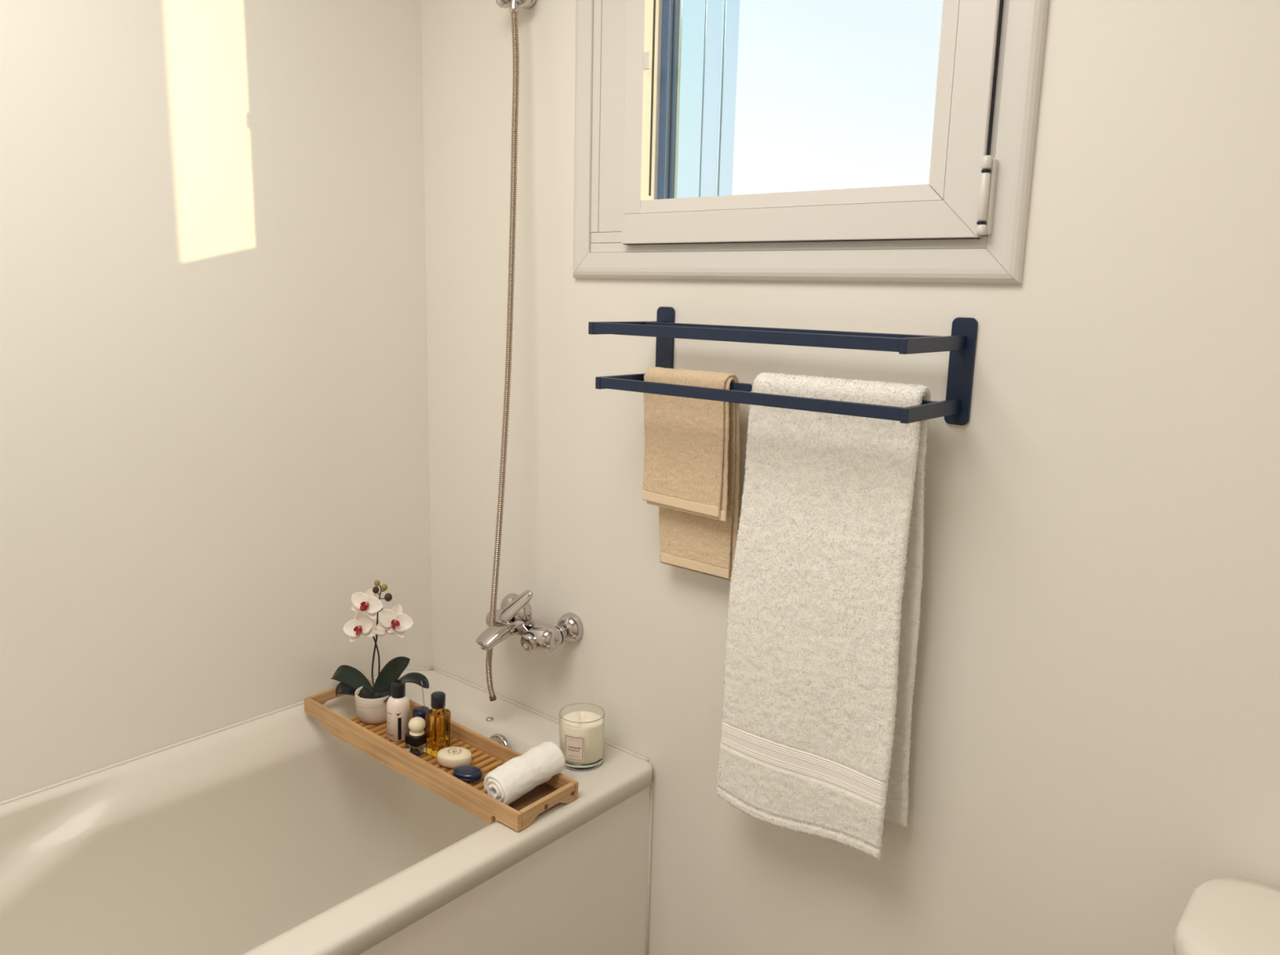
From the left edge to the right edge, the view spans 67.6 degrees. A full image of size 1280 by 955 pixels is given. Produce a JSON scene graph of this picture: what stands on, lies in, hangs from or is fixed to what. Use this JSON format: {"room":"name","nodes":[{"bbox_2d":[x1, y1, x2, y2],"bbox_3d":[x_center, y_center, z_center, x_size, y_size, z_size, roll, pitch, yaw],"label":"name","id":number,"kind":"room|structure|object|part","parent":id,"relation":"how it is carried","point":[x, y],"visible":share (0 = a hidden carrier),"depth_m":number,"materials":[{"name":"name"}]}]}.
{"room":"bathroom","nodes":[
{"label":"bathroom","id":0,"kind":"room"},
{"bbox_2d":[0,0,432,801],"bbox_3d":[-1.357,-0.057,1.361,0.120,2.560,2.900,10,14,39],"label":"wall","id":1,"kind":"structure","parent":0,"point":[214,398],"depth_m":1.84,"materials":[{"name":"paint"}]},
{"bbox_2d":[421,0,1279,954],"bbox_3d":[0.496,-0.050,1.561,2.450,2.560,0.200,10,14,39],"label":"wall","id":2,"kind":"structure","parent":0,"point":[1095,740],"depth_m":1.44,"materials":[{"name":"paint"}]},
{"bbox_2d":[495,0,537,8],"bbox_3d":[-0.250,-1.006,1.839,0.068,0.187,0.100,10,14,39],"label":"holder","id":3,"kind":"object","parent":2,"relation":"attached to","point":[526,4],"visible":0.95,"depth_m":1.85,"materials":[{"name":"silver metal"}]},
{"bbox_2d":[485,0,519,701],"bbox_3d":[-0.273,-0.219,1.949,0.052,1.421,0.089,10,14,39],"label":"shower hose","id":4,"kind":"object","parent":3,"relation":"hanging from","point":[513,7],"visible":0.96,"depth_m":1.93,"materials":[{"name":"silver metal"}]},
{"bbox_2d":[475,590,582,653],"bbox_3d":[-0.268,0.296,2.032,0.246,0.128,0.171,10,14,39],"label":"mixer","id":5,"kind":"object","parent":2,"relation":"attached to","point":[513,618],"visible":0.99,"depth_m":2.00,"materials":[{"name":"silver metal"}]},
{"bbox_3d":[-0.290,0.324,2.016,0.058,0.057,0.110,12,15,44],"label":"spout","id":6,"kind":"part","parent":5,"relation":"part of","materials":[{"name":"silver metal"}]},
{"bbox_3d":[-0.260,0.271,2.009,0.071,0.070,0.026,2,11,4],"label":"lever","id":7,"kind":"part","parent":5,"relation":"part of","materials":[{"name":"silver metal"}]},
{"bbox_3d":[-0.232,0.344,1.991,0.040,0.040,0.016,9,25,33],"label":"diverter knob","id":8,"kind":"part","parent":5,"relation":"part of","materials":[{"name":"silver metal"}]},
{"bbox_2d":[588,306,977,425],"bbox_3d":[0.196,-0.184,1.526,0.604,0.159,0.204,10,14,39],"label":"towel rack","id":9,"kind":"object","parent":2,"relation":"attached to","point":[961,344],"visible":0.94,"depth_m":1.42,"materials":[{"name":"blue metal"}]},
{"bbox_3d":[-0.015,-0.175,1.720,0.011,0.021,0.180,10,14,39],"label":"arm","id":10,"kind":"part","parent":9,"relation":"part of","materials":[{"name":"blue metal"}]},
{"bbox_3d":[-0.019,-0.266,1.695,0.011,0.021,0.200,10,14,39],"label":"arm","id":11,"kind":"part","parent":9,"relation":"part of","materials":[{"name":"blue metal"}]},
{"bbox_3d":[0.046,-0.237,1.780,0.040,0.159,0.005,10,14,39],"label":"wall plate","id":12,"kind":"part","parent":9,"relation":"part of","materials":[{"name":"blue metal"}]},
{"bbox_2d":[641,366,740,580],"bbox_3d":[0.090,-0.007,1.706,0.191,0.371,0.053,10,14,39],"label":"hand towel","id":13,"kind":"object","parent":9,"relation":"hanging from","point":[691,471],"visible":0.97,"depth_m":1.69,"materials":[{"name":"beige fabric"}]},
{"bbox_2d":[715,372,930,860],"bbox_3d":[0.293,0.222,1.570,0.335,0.774,0.091,10,14,39],"label":"bath towel","id":14,"kind":"object","parent":9,"relation":"hanging from","point":[823,624],"visible":0.97,"depth_m":1.53,"materials":[{"name":"white fabric"}]},
{"bbox_3d":[0.416,-0.095,1.362,0.011,0.021,0.180,10,14,39],"label":"arm","id":15,"kind":"part","parent":9,"relation":"part of","materials":[{"name":"blue metal"}]},
{"bbox_3d":[0.412,-0.186,1.337,0.011,0.021,0.200,10,14,39],"label":"arm","id":16,"kind":"part","parent":9,"relation":"part of","materials":[{"name":"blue metal"}]},
{"bbox_3d":[0.477,-0.157,1.422,0.038,0.159,0.005,10,14,39],"label":"wall plate","id":17,"kind":"part","parent":9,"relation":"part of","materials":[{"name":"blue metal"}]},
{"bbox_2d":[573,0,1049,284],"bbox_3d":[0.270,-0.792,1.604,0.876,0.910,0.245,10,14,39],"label":"window","id":18,"kind":"structure","parent":2,"relation":"in","point":[655,83],"depth_m":1.61,"materials":[{"name":"white plastic"}]},
{"bbox_3d":[-0.058,-0.854,1.796,0.019,0.768,0.068,10,14,39],"label":"frame post","id":19,"kind":"part","parent":18,"relation":"part of","materials":[{"name":"white plastic"}]},
{"bbox_3d":[-0.033,-0.461,1.843,0.108,0.020,0.066,10,14,39],"label":"frame rail","id":20,"kind":"part","parent":18,"relation":"part of","materials":[{"name":"white plastic"}]},
{"bbox_3d":[-0.016,-0.846,1.762,0.089,0.768,0.066,10,14,39],"label":"frame post","id":21,"kind":"part","parent":18,"relation":"part of","materials":[{"name":"white plastic"}]},
{"bbox_3d":[0.080,-0.830,1.741,0.044,0.707,0.070,10,14,39],"label":"pane","id":22,"kind":"part","parent":18,"relation":"part of","materials":[{"name":"clear glass"}]},
{"bbox_3d":[0.222,-0.395,1.634,0.778,0.017,0.067,10,14,39],"label":"frame rail","id":23,"kind":"part","parent":18,"relation":"part of","materials":[{"name":"white plastic"}]},
{"bbox_3d":[0.241,-0.418,1.585,0.672,0.053,0.060,10,14,39],"label":"sash rail","id":24,"kind":"part","parent":18,"relation":"part of","materials":[{"name":"white plastic"}]},
{"bbox_3d":[0.490,-0.395,1.346,0.016,0.103,0.018,10,14,39],"label":"hinge plate","id":25,"kind":"part","parent":18,"relation":"part of","materials":[{"name":"white plastic"}]},
{"bbox_3d":[0.512,-0.711,1.330,0.040,0.733,0.067,10,14,39],"label":"frame post","id":26,"kind":"part","parent":18,"relation":"part of","materials":[{"name":"white plastic"}]},
{"bbox_3d":[-0.410,1.429,0.799,2.650,0.100,2.900,10,14,39],"label":"floor","id":27,"kind":"structure","parent":0,"visible":0},
{"bbox_2d":[0,667,653,954],"bbox_3d":[-0.818,0.910,1.555,0.725,0.606,1.760,10,14,39],"label":"bathtub","id":28,"kind":"object","parent":27,"relation":"on","point":[271,833],"visible":0.77,"depth_m":1.86,"materials":[{"name":"white ceramic"}]},
{"bbox_2d":[303,679,578,831],"bbox_3d":[-0.422,0.547,1.933,0.665,0.050,0.156,12,15,37],"label":"tray","id":29,"kind":"object","parent":28,"relation":"on","point":[371,740],"visible":0.69,"depth_m":1.86,"materials":[{"name":"brown wood"}]},
{"bbox_3d":[-0.600,0.521,2.075,0.010,0.015,0.137,12,15,37],"label":"cross rail","id":30,"kind":"part","parent":29,"relation":"part of","materials":[{"name":"brown wood"}]},
{"bbox_2d":[331,580,429,724],"bbox_3d":[-0.581,0.367,2.033,0.291,0.304,0.098,7,12,25],"label":"potted orchid","id":31,"kind":"object","parent":29,"relation":"on","point":[371,700],"visible":0.95,"depth_m":2.03,"materials":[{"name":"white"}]},
{"bbox_3d":[-0.567,0.487,2.052,0.084,0.062,0.084,10,14,39],"label":"pot","id":32,"kind":"part","parent":31,"relation":"part of","materials":[{"name":"white ceramic"}]},
{"bbox_3d":[-0.565,0.400,2.052,0.015,0.131,0.041,-4,12,-24],"label":"stem","id":33,"kind":"part","parent":31,"relation":"part of","materials":[{"name":"black"}]},
{"bbox_3d":[-0.568,0.345,2.040,0.042,0.243,0.022,10,14,39],"label":"stem","id":34,"kind":"part","parent":31,"relation":"part of","materials":[{"name":"black"}]},
{"bbox_2d":[386,680,409,741],"bbox_3d":[-0.498,0.479,1.970,0.046,0.119,0.047,13,16,39],"label":"lotion bottle","id":35,"kind":"object","parent":29,"relation":"on","point":[398,704],"visible":0.98,"depth_m":1.95,"materials":[{"name":"beige plastic"}]},
{"bbox_2d":[404,716,426,756],"bbox_3d":[-0.447,0.516,1.917,0.036,0.073,0.036,10,14,31],"label":"bottle","id":36,"kind":"object","parent":29,"relation":"on","point":[415,740],"visible":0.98,"depth_m":1.90,"materials":[{"name":"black glass"}]},
{"bbox_3d":[-0.448,0.541,1.922,0.036,0.022,0.036,10,14,31],"label":"glass","id":37,"kind":"part","parent":36,"relation":"part of","materials":[{"name":"white"}]},
{"bbox_2d":[412,706,429,730],"bbox_3d":[-0.451,0.508,1.969,0.036,0.066,0.036,13,16,39],"label":"bottle","id":38,"kind":"object","parent":29,"relation":"on","point":[420,711],"visible":0.21,"depth_m":1.95,"materials":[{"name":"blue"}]},
{"bbox_2d":[425,691,450,757],"bbox_3d":[-0.404,0.492,1.913,0.038,0.126,0.038,11,15,35],"label":"oil bottle","id":39,"kind":"object","parent":29,"relation":"on","point":[437,718],"visible":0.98,"depth_m":1.90,"materials":[{"name":"orange glass"}]},
{"bbox_3d":[-0.389,0.507,1.905,0.001,0.062,0.024,11,15,35],"label":"label frame","id":40,"kind":"part","parent":39,"relation":"part of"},
{"bbox_2d":[436,746,471,768],"bbox_3d":[-0.365,0.551,1.885,0.069,0.027,0.055,1,11,-4],"label":"soap bar","id":41,"kind":"object","parent":29,"relation":"on","point":[449,757],"visible":0.98,"depth_m":1.87,"materials":[{"name":"beige"}]},
{"bbox_2d":[453,764,485,782],"bbox_3d":[-0.323,0.567,1.832,0.076,0.022,0.050,0,11,-6],"label":"soap","id":42,"kind":"object","parent":29,"relation":"on","point":[467,774],"visible":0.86,"depth_m":1.82,"materials":[{"name":"blue"}]},
{"bbox_2d":[483,741,565,805],"bbox_3d":[-0.216,0.552,1.784,0.075,0.081,0.150,12,15,43],"label":"rolled washcloth","id":43,"kind":"object","parent":29,"relation":"on","point":[518,775],"visible":0.99,"depth_m":1.75,"materials":[{"name":"white fabric"}]},
{"bbox_3d":[-0.557,0.993,1.343,0.014,0.536,1.759,10,14,39],"label":"panel","id":44,"kind":"part","parent":28,"relation":"part of","materials":[{"name":"white plastic"}]},
{"bbox_2d":[559,702,604,770],"bbox_3d":[-0.118,0.522,1.928,0.092,0.105,0.093,10,14,39],"label":"candle","id":45,"kind":"object","parent":28,"relation":"on","point":[581,732],"visible":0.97,"depth_m":1.90,"materials":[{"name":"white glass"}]},
{"bbox_3d":[-0.130,0.534,1.886,0.037,0.048,0.004,5,11,16],"label":"label frame","id":46,"kind":"part","parent":45,"relation":"part of","materials":[{"name":"brown paper"}]},
{"bbox_2d":[560,716,604,755],"bbox_3d":[-0.117,0.517,1.927,0.092,0.093,0.092,10,14,39],"label":"candle wax","id":47,"kind":"object","parent":45,"relation":"on","point":[579,735],"depth_m":1.89,"materials":[{"name":"white wax"}]},
{"bbox_3d":[-0.118,0.567,1.937,0.090,0.014,0.090,10,14,39],"label":"glass","id":48,"kind":"part","parent":45,"relation":"part of","materials":[{"name":"white"}]},
{"bbox_2d":[1173,878,1279,954],"bbox_3d":[0.668,0.967,0.966,0.392,0.793,0.714,10,14,39],"label":"toilet","id":49,"kind":"object","parent":27,"relation":"on","point":[1221,916],"visible":1,"depth_m":1.16,"materials":[{"name":"beige ceramic"}]}
]}

